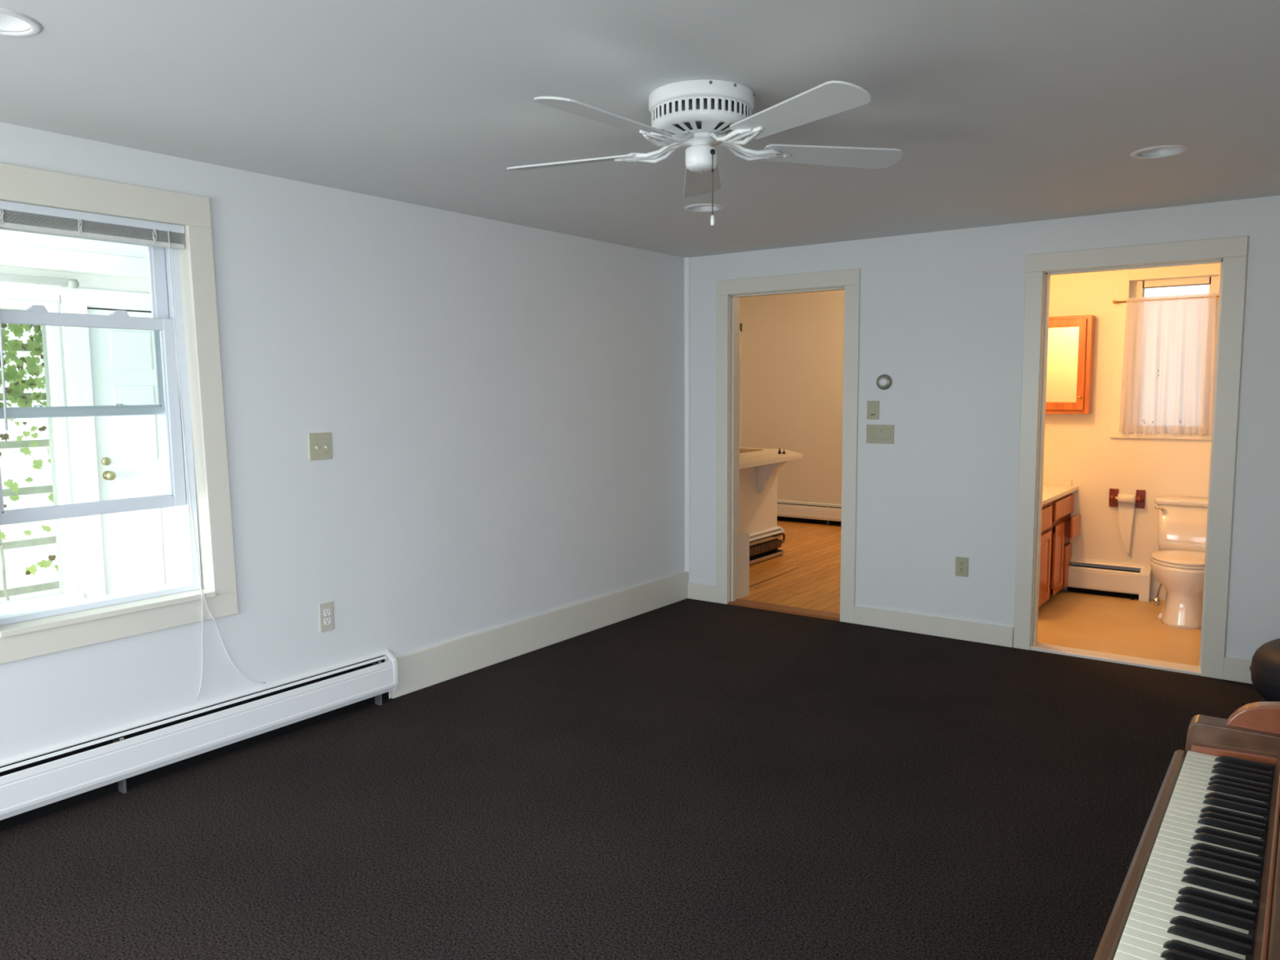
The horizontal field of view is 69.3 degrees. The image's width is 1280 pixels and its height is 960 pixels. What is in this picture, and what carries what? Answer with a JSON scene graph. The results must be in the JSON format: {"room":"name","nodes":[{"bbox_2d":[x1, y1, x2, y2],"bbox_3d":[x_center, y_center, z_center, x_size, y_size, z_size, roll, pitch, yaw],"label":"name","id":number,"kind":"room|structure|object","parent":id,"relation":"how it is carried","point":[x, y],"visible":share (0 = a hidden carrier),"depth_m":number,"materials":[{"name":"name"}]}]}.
{"room":"music room","nodes":[
{"label":"music room","id":0,"kind":"room"},
{"bbox_2d":[0,229,147,257],"bbox_3d":[-3.220,-1.235,3.886,2.590,0.065,8.000,4,7,36],"label":"ceiling","id":1,"kind":"structure","parent":0,"point":[6,236],"depth_m":5.25,"materials":[{"name":"paint"}]},
{"bbox_2d":[0,266,151,592],"bbox_3d":[-4.177,-0.095,4.706,0.100,2.480,8.000,4,7,36],"label":"wall","id":2,"kind":"structure","parent":0,"point":[8,290],"depth_m":5.56,"materials":[{"name":"paint"}]},
{"bbox_2d":[0,273,79,288],"bbox_3d":[-3.918,-1.096,4.813,0.087,0.053,1.845,4,7,36],"label":"conduit pipe","id":3,"kind":"object","parent":2,"relation":"attached to","point":[70,283],"visible":1,"depth_m":5.37,"materials":[{"name":"paint"}]},
{"bbox_2d":[0,298,84,613],"bbox_3d":[-3.936,-0.099,5.020,0.160,1.802,1.550,4,7,36],"label":"window","id":4,"kind":"structure","parent":2,"relation":"in","point":[51,335],"depth_m":5.57,"materials":[{"name":"paint"}]},
{"bbox_2d":[0,242,149,279],"bbox_3d":[-4.104,-1.200,4.537,0.100,0.120,8.000,4,7,36],"label":"trim","id":5,"kind":"structure","parent":2,"relation":"attached to","point":[15,255],"depth_m":5.48,"materials":[{"name":"paint"}]},
{"bbox_2d":[59,286,182,599],"bbox_3d":[-3.126,-0.110,6.071,0.116,2.185,1.105,4,7,36],"label":"door","id":6,"kind":"structure","parent":2,"relation":"in","point":[114,457],"depth_m":5.84,"materials":[{"name":"white paint"}]},
{"bbox_2d":[0,122,684,759],"bbox_3d":[-1.688,-0.065,3.757,0.160,2.330,6.600,4,7,36],"label":"wall","id":7,"kind":"structure","parent":0,"point":[457,366],"depth_m":4.35,"materials":[{"name":"paint"}]},
{"bbox_2d":[0,162,238,664],"bbox_3d":[-1.975,-0.237,3.321,0.190,1.631,0.960,4,7,36],"label":"window","id":8,"kind":"structure","parent":7,"relation":"in","point":[30,633],"depth_m":3.53,"materials":[{"name":"paint"}]},
{"bbox_2d":[0,200,266,700],"bbox_3d":[-1.858,-0.027,3.385,0.065,1.832,0.963,4,7,36],"label":"mini blind","id":9,"kind":"object","parent":8,"relation":"attached to","point":[13,215],"visible":1,"depth_m":3.25,"materials":[{"name":"white plastic"}]},
{"bbox_2d":[0,649,398,831],"bbox_3d":[-2.224,1.073,2.923,0.070,0.238,3.603,4,7,36],"label":"baseboard heater","id":10,"kind":"object","parent":7,"relation":"attached to","point":[34,784],"visible":1,"depth_m":3.54,"materials":[{"name":"white metal"}]},
{"bbox_2d":[307,431,332,460],"bbox_3d":[-1.383,-0.146,4.019,0.017,0.117,0.118,4,7,36],"label":"toggle switch","id":11,"kind":"object","parent":7,"relation":"attached to","point":[319,444],"visible":1,"depth_m":4.02,"materials":[{"name":"beige plastic"}]},
{"bbox_2d":[318,600,333,632],"bbox_3d":[-1.383,0.604,4.092,0.008,0.128,0.076,4,7,36],"label":"wall outlet","id":12,"kind":"object","parent":7,"relation":"attached to","point":[326,611],"visible":1,"depth_m":4.09,"materials":[{"name":"beige plastic"}]},
{"bbox_2d":[323,608,330,616],"bbox_3d":[-1.382,0.585,4.089,0.004,0.029,0.033,4,7,36],"label":"receptacle","id":13,"kind":"object","parent":12,"relation":"attached to","point":[326,612],"depth_m":4.09,"materials":[{"name":"white plastic"}]},
{"bbox_2d":[324,617,330,625],"bbox_3d":[-1.382,0.624,4.093,0.004,0.029,0.033,4,7,36],"label":"receptacle","id":14,"kind":"object","parent":12,"relation":"attached to","point":[326,620],"depth_m":4.09,"materials":[{"name":"white plastic"}]},
{"bbox_2d":[390,571,688,698],"bbox_3d":[-0.423,0.836,5.428,0.018,0.190,2.575,4,7,36],"label":"baseboard","id":15,"kind":"structure","parent":7,"relation":"attached to","point":[417,670],"depth_m":5.15,"materials":[{"name":"paint"}]},
{"bbox_2d":[608,242,616,591],"bbox_3d":[-0.167,-0.362,5.689,0.001,2.140,0.032,4,7,36],"label":"trim","id":16,"kind":"structure","parent":7,"relation":"attached to","point":[609,242],"depth_m":5.68,"materials":[{"name":"paint"}]},
{"bbox_2d":[0,598,1268,959],"bbox_3d":[0.042,1.230,2.624,4.100,0.050,6.600,4,7,36],"label":"floor","id":17,"kind":"structure","parent":0,"point":[688,779],"depth_m":3.17,"materials":[{"name":"grey carpet"}]},
{"bbox_2d":[1093,701,1279,959],"bbox_3d":[1.006,0.834,1.232,0.689,1.000,1.482,4,7,36],"label":"upright piano","id":18,"kind":"object","parent":17,"relation":"on","point":[1202,882],"visible":1,"depth_m":1.47,"materials":[{"name":"brown wood"}]},
{"bbox_2d":[1249,638,1279,702],"bbox_3d":[3.049,0.880,4.043,0.655,0.325,0.655,4,7,36],"label":"stool","id":19,"kind":"object","parent":17,"relation":"on","point":[1264,668],"visible":0.91,"depth_m":4.06,"materials":[{"name":"black leather"}]},
{"bbox_2d":[0,0,1279,257],"bbox_3d":[0.009,-1.164,2.400,4.380,0.100,6.840,4,7,36],"label":"ceiling","id":20,"kind":"structure","parent":0,"point":[997,112],"depth_m":2.78,"materials":[{"name":"paint"}]},
{"bbox_2d":[0,7,42,36],"bbox_3d":[-1.519,-1.116,2.174,0.192,0.084,0.192,4,7,36],"label":"recessed light","id":21,"kind":"object","parent":20,"relation":"in","point":[12,24],"visible":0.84,"depth_m":2.24,"materials":[{"name":"white ceramic"}]},
{"bbox_2d":[684,204,724,212],"bbox_3d":[0.310,-1.360,4.503,0.192,0.084,0.192,4,7,36],"label":"recessed light","id":22,"kind":"object","parent":20,"relation":"in","point":[695,207],"visible":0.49,"depth_m":4.56,"materials":[{"name":"white ceramic"}]},
{"bbox_2d":[506,79,902,226],"bbox_3d":[0.151,-0.957,2.780,1.262,0.389,1.232,4,7,36],"label":"ceiling fan","id":23,"kind":"object","parent":20,"relation":"hanging from","point":[700,115],"visible":1,"depth_m":2.68,"materials":[{"name":"white metal"}]},
{"bbox_2d":[1130,145,1188,159],"bbox_3d":[1.953,-1.271,3.483,0.192,0.084,0.192,4,7,36],"label":"recessed light","id":24,"kind":"object","parent":20,"relation":"in","point":[1163,151],"visible":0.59,"depth_m":3.53,"materials":[{"name":"white ceramic"}]},
{"bbox_2d":[738,520,840,613],"bbox_3d":[1.035,0.648,8.442,4.020,0.050,3.780,4,7,36],"label":"floor","id":25,"kind":"structure","parent":0,"point":[815,548],"depth_m":7.36,"materials":[{"name":"brown wood"}]},
{"bbox_2d":[738,532,749,598],"bbox_3d":[0.646,0.594,6.500,0.182,0.445,0.175,4,7,36],"label":"baseboard","id":26,"kind":"structure","parent":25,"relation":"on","point":[744,537],"depth_m":6.46,"materials":[{"name":"paint"}]},
{"bbox_2d":[738,447,803,558],"bbox_3d":[0.624,0.252,7.639,1.155,0.902,2.068,4,7,36],"label":"base cabinet","id":27,"kind":"object","parent":25,"relation":"on","point":[757,468],"visible":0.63,"depth_m":7.73,"materials":[{"name":"paint"}]},
{"bbox_2d":[749,525,785,564],"bbox_3d":[0.798,0.590,7.507,0.066,0.252,1.607,4,7,36],"label":"heater","id":28,"kind":"object","parent":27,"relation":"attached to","point":[764,543],"visible":0.38,"depth_m":7.87,"materials":[{"name":"white metal"}]},
{"bbox_2d":[749,526,779,538],"bbox_3d":[0.764,0.494,7.481,0.031,0.050,1.542,4,7,36],"label":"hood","id":29,"kind":"object","parent":28,"relation":"attached to","point":[773,532],"depth_m":7.90,"materials":[{"name":"white metal"}]},
{"bbox_2d":[777,525,784,533],"bbox_3d":[1.228,0.430,8.087,0.063,0.054,0.020,4,7,36],"label":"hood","id":30,"kind":"object","parent":28,"relation":"attached to","point":[780,529],"depth_m":8.08,"materials":[{"name":"white metal"}]},
{"bbox_2d":[739,447,803,469],"bbox_3d":[0.622,-0.177,7.598,1.155,0.041,2.065,4,7,36],"label":"countertop","id":31,"kind":"structure","parent":27,"relation":"on","point":[766,456],"depth_m":7.49,"materials":[{"name":"laminate"}]},
{"bbox_2d":[739,448,762,453],"bbox_3d":[0.619,-0.244,8.019,0.510,0.010,0.900,4,7,36],"label":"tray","id":32,"kind":"object","parent":31,"relation":"on","point":[741,450],"visible":0.2,"depth_m":8.12,"materials":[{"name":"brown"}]},
{"bbox_2d":[777,448,785,453],"bbox_3d":[1.190,-0.245,7.787,0.063,0.049,0.036,1,6,13],"label":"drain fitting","id":33,"kind":"object","parent":31,"relation":"on","point":[779,451],"visible":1,"depth_m":7.78,"materials":[{"name":"black metal"}]},
{"bbox_2d":[749,566,799,586],"bbox_3d":[1.011,0.753,7.115,0.017,0.001,1.041,3,7,34],"label":"crack","id":34,"kind":"structure","parent":25,"relation":"on","point":[798,566],"depth_m":7.10,"materials":[{"name":"black wood"}]},
{"bbox_2d":[739,289,844,504],"bbox_3d":[2.089,-0.747,9.770,4.020,2.450,0.170,4,7,36],"label":"wall","id":35,"kind":"structure","parent":0,"point":[793,344],"depth_m":9.94,"materials":[{"name":"paint"}]},
{"bbox_2d":[739,323,742,447],"bbox_3d":[0.790,-0.678,10.609,0.844,2.166,0.022,4,7,36],"label":"trim","id":36,"kind":"structure","parent":35,"relation":"attached to","point":[740,324],"depth_m":10.31,"materials":[{"name":"paint"}]},
{"bbox_2d":[777,499,841,525],"bbox_3d":[2.391,0.392,9.518,3.083,0.227,0.070,4,7,36],"label":"baseboard heater","id":37,"kind":"object","parent":35,"relation":"attached to","point":[824,513],"visible":0.21,"depth_m":9.92,"materials":[{"name":"white metal"}]},
{"bbox_2d":[745,289,839,297],"bbox_3d":[1.017,-1.865,8.193,4.020,0.100,3.780,4,7,36],"label":"ceiling","id":38,"kind":"structure","parent":0,"point":[835,290],"depth_m":9.85,"materials":[{"name":"paint"}]},
{"bbox_2d":[688,195,1279,660],"bbox_3d":[1.948,-0.215,5.258,4.260,2.380,0.120,4,7,36],"label":"wall","id":39,"kind":"structure","parent":0,"point":[942,313],"depth_m":5.26,"materials":[{"name":"paint"}]},
{"bbox_2d":[684,257,690,571],"bbox_3d":[0.325,-0.430,6.333,0.034,2.140,0.026,4,7,36],"label":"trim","id":40,"kind":"structure","parent":39,"relation":"attached to","point":[686,260],"depth_m":6.32,"materials":[{"name":"white paint"}]},
{"bbox_2d":[688,582,716,602],"bbox_3d":[0.432,0.774,6.385,0.234,0.112,0.018,4,7,36],"label":"baseboard","id":41,"kind":"structure","parent":39,"relation":"attached to","point":[701,592],"depth_m":6.38,"materials":[{"name":"paint"}]},
{"bbox_2d":[716,268,860,623],"bbox_3d":[0.960,-0.194,5.985,0.993,2.210,0.158,4,7,36],"label":"door frame","id":42,"kind":"structure","parent":39,"relation":"in","point":[729,292],"depth_m":6.05,"materials":[{"name":"paint"}]},
{"bbox_2d":[866,400,879,419],"bbox_3d":[1.397,-0.419,5.559,0.076,0.112,0.010,4,7,36],"label":"dimmer switch","id":43,"kind":"object","parent":39,"relation":"attached to","point":[873,406],"visible":1,"depth_m":5.56,"materials":[{"name":"beige plastic"}]},
{"bbox_2d":[866,424,893,444],"bbox_3d":[1.436,-0.275,5.546,0.172,0.112,0.010,4,7,36],"label":"rocker switch","id":44,"kind":"object","parent":39,"relation":"attached to","point":[875,433],"visible":1,"depth_m":5.54,"materials":[{"name":"beige plastic"}]},
{"bbox_2d":[875,373,892,390],"bbox_3d":[1.444,-0.581,5.495,0.093,0.093,0.030,4,7,36],"label":"dial","id":45,"kind":"object","parent":39,"relation":"attached to","point":[884,381],"visible":1,"depth_m":5.48,"materials":[{"name":"grey metal"}]},
{"bbox_2d":[853,605,1013,647],"bbox_3d":[1.707,0.858,5.460,0.940,0.110,0.018,4,7,36],"label":"baseboard","id":46,"kind":"structure","parent":39,"relation":"attached to","point":[992,634],"depth_m":5.43,"materials":[{"name":"paint"}]},
{"bbox_2d":[955,556,968,577],"bbox_3d":[1.849,0.499,5.325,0.074,0.112,0.008,4,7,36],"label":"wall outlet","id":47,"kind":"object","parent":39,"relation":"attached to","point":[962,563],"visible":1,"depth_m":5.32,"materials":[{"name":"beige plastic"}]},
{"bbox_2d":[958,567,964,573],"bbox_3d":[1.848,0.518,5.325,0.033,0.029,0.004,4,7,36],"label":"receptacle","id":48,"kind":"object","parent":47,"relation":"attached to","point":[961,570],"depth_m":5.32,"materials":[{"name":"beige plastic"}]},
{"bbox_2d":[958,560,964,566],"bbox_3d":[1.847,0.480,5.322,0.033,0.029,0.004,4,7,36],"label":"receptacle","id":49,"kind":"object","parent":47,"relation":"attached to","point":[961,563],"depth_m":5.32,"materials":[{"name":"beige plastic"}]},
{"bbox_2d":[1013,235,1248,679],"bbox_3d":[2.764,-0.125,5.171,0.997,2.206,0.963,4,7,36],"label":"door frame","id":50,"kind":"structure","parent":39,"relation":"in","point":[1231,252],"depth_m":4.67,"materials":[{"name":"paint"}]},
{"bbox_2d":[1222,657,1252,684],"bbox_3d":[3.266,0.957,4.329,0.916,0.112,0.018,4,7,36],"label":"baseboard","id":51,"kind":"structure","parent":39,"relation":"attached to","point":[1235,669],"depth_m":4.56,"materials":[{"name":"paint"}]},
{"bbox_2d":[1037,589,1201,666],"bbox_3d":[2.834,0.910,5.864,1.740,0.050,1.710,4,7,36],"label":"floor","id":52,"kind":"structure","parent":0,"point":[1123,626],"depth_m":5.63,"materials":[{"name":"plastic"}]},
{"bbox_2d":[1038,477,1080,607],"bbox_3d":[2.564,0.429,6.372,0.637,0.810,1.128,4,7,36],"label":"bathroom vanity","id":53,"kind":"object","parent":52,"relation":"on","point":[1058,526],"visible":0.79,"depth_m":6.31,"materials":[{"name":"brown wood"}]},
{"bbox_2d":[1152,582,1161,604],"bbox_3d":[3.505,0.657,6.231,0.085,0.371,0.072,4,7,36],"label":"shutoff valve","id":54,"kind":"object","parent":52,"relation":"on","point":[1157,600],"visible":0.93,"depth_m":6.25,"materials":[{"name":"silver metal"}]},
{"bbox_2d":[1150,495,1208,629],"bbox_3d":[3.509,0.509,5.905,0.486,0.730,0.761,4,7,36],"label":"toilet","id":55,"kind":"object","parent":52,"relation":"on","point":[1179,564],"visible":0.66,"depth_m":5.80,"materials":[{"name":"white ceramic"}]},
{"bbox_2d":[1042,270,1219,600],"bbox_3d":[3.373,-0.362,6.493,1.940,2.350,0.150,4,7,36],"label":"wall","id":56,"kind":"structure","parent":0,"point":[1079,448],"depth_m":6.48,"materials":[{"name":"paint"}]},
{"bbox_2d":[1043,477,1071,485],"bbox_3d":[2.861,0.003,6.800,0.570,0.049,0.018,4,7,36],"label":"backsplash","id":57,"kind":"structure","parent":56,"relation":"attached to","point":[1048,481],"depth_m":6.68,"materials":[{"name":"stone"}]},
{"bbox_2d":[1045,315,1095,413],"bbox_3d":[2.941,-0.811,6.562,0.463,0.680,0.171,4,7,36],"label":"medicine cabinet","id":58,"kind":"object","parent":56,"relation":"attached to","point":[1071,339],"visible":0.59,"depth_m":6.47,"materials":[{"name":"brown wood"}]},
{"bbox_2d":[1045,326,1079,402],"bbox_3d":[2.915,-0.810,6.531,0.317,0.528,0.004,4,7,36],"label":"mirror","id":59,"kind":"object","parent":58,"relation":"attached to","point":[1063,351],"depth_m":6.49,"materials":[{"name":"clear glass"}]},
{"bbox_2d":[1066,556,1151,601],"bbox_3d":[3.290,0.694,6.511,0.525,0.246,0.096,4,7,36],"label":"baseboard heater","id":60,"kind":"object","parent":56,"relation":"attached to","point":[1132,580],"visible":0.89,"depth_m":6.48,"materials":[{"name":"white metal"}]},
{"bbox_2d":[1108,488,1145,508],"bbox_3d":[3.364,0.129,6.411,0.223,0.128,0.074,4,7,36],"label":"toilet paper holder","id":61,"kind":"object","parent":56,"relation":"attached to","point":[1140,500],"visible":0.99,"depth_m":6.40,"materials":[{"name":"brown wood"}]},
{"bbox_2d":[1117,493,1135,555],"bbox_3d":[3.358,0.311,6.410,0.104,0.431,0.068,4,7,36],"label":"toilet paper roll","id":62,"kind":"object","parent":61,"relation":"hanging from","point":[1126,502],"visible":1,"depth_m":6.42,"materials":[{"name":"white paper"}]},
{"bbox_2d":[1109,262,1220,439],"bbox_3d":[3.585,-0.855,6.262,0.678,1.147,0.161,4,7,36],"label":"window","id":63,"kind":"structure","parent":56,"relation":"in","point":[1123,277],"depth_m":6.31,"materials":[{"name":"paint"}]},
{"bbox_2d":[1112,293,1218,435],"bbox_3d":[3.511,-0.764,6.208,0.651,0.926,0.079,4,7,36],"label":"cafe curtain","id":64,"kind":"object","parent":63,"relation":"hanging from","point":[1168,366],"visible":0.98,"depth_m":6.18,"materials":[{"name":"white fabric"}]},
{"label":"outside","id":65,"kind":"structure","parent":0,"visible":0},
{"bbox_2d":[0,446,59,601],"bbox_3d":[0.331,1.170,6.512,60.000,0.100,60.000,4,7,36],"label":"ground","id":66,"kind":"structure","parent":65,"point":[15,465],"depth_m":12.07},
{"bbox_2d":[0,342,59,597],"bbox_3d":[-4.643,0.102,4.981,0.075,2.400,3.060,4,7,36],"label":"slatted fence","id":67,"kind":"object","parent":66,"relation":"on","point":[42,442],"visible":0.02,"depth_m":5.92,"materials":[{"name":"white wood"}]},
{"bbox_2d":[0,323,57,600],"bbox_3d":[-3.977,-0.063,5.644,0.182,2.592,1.280,4,7,36],"label":"plant","id":68,"kind":"object","parent":67,"relation":"attached to","point":[17,386],"visible":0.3,"depth_m":5.77,"materials":[{"name":"green plant"}]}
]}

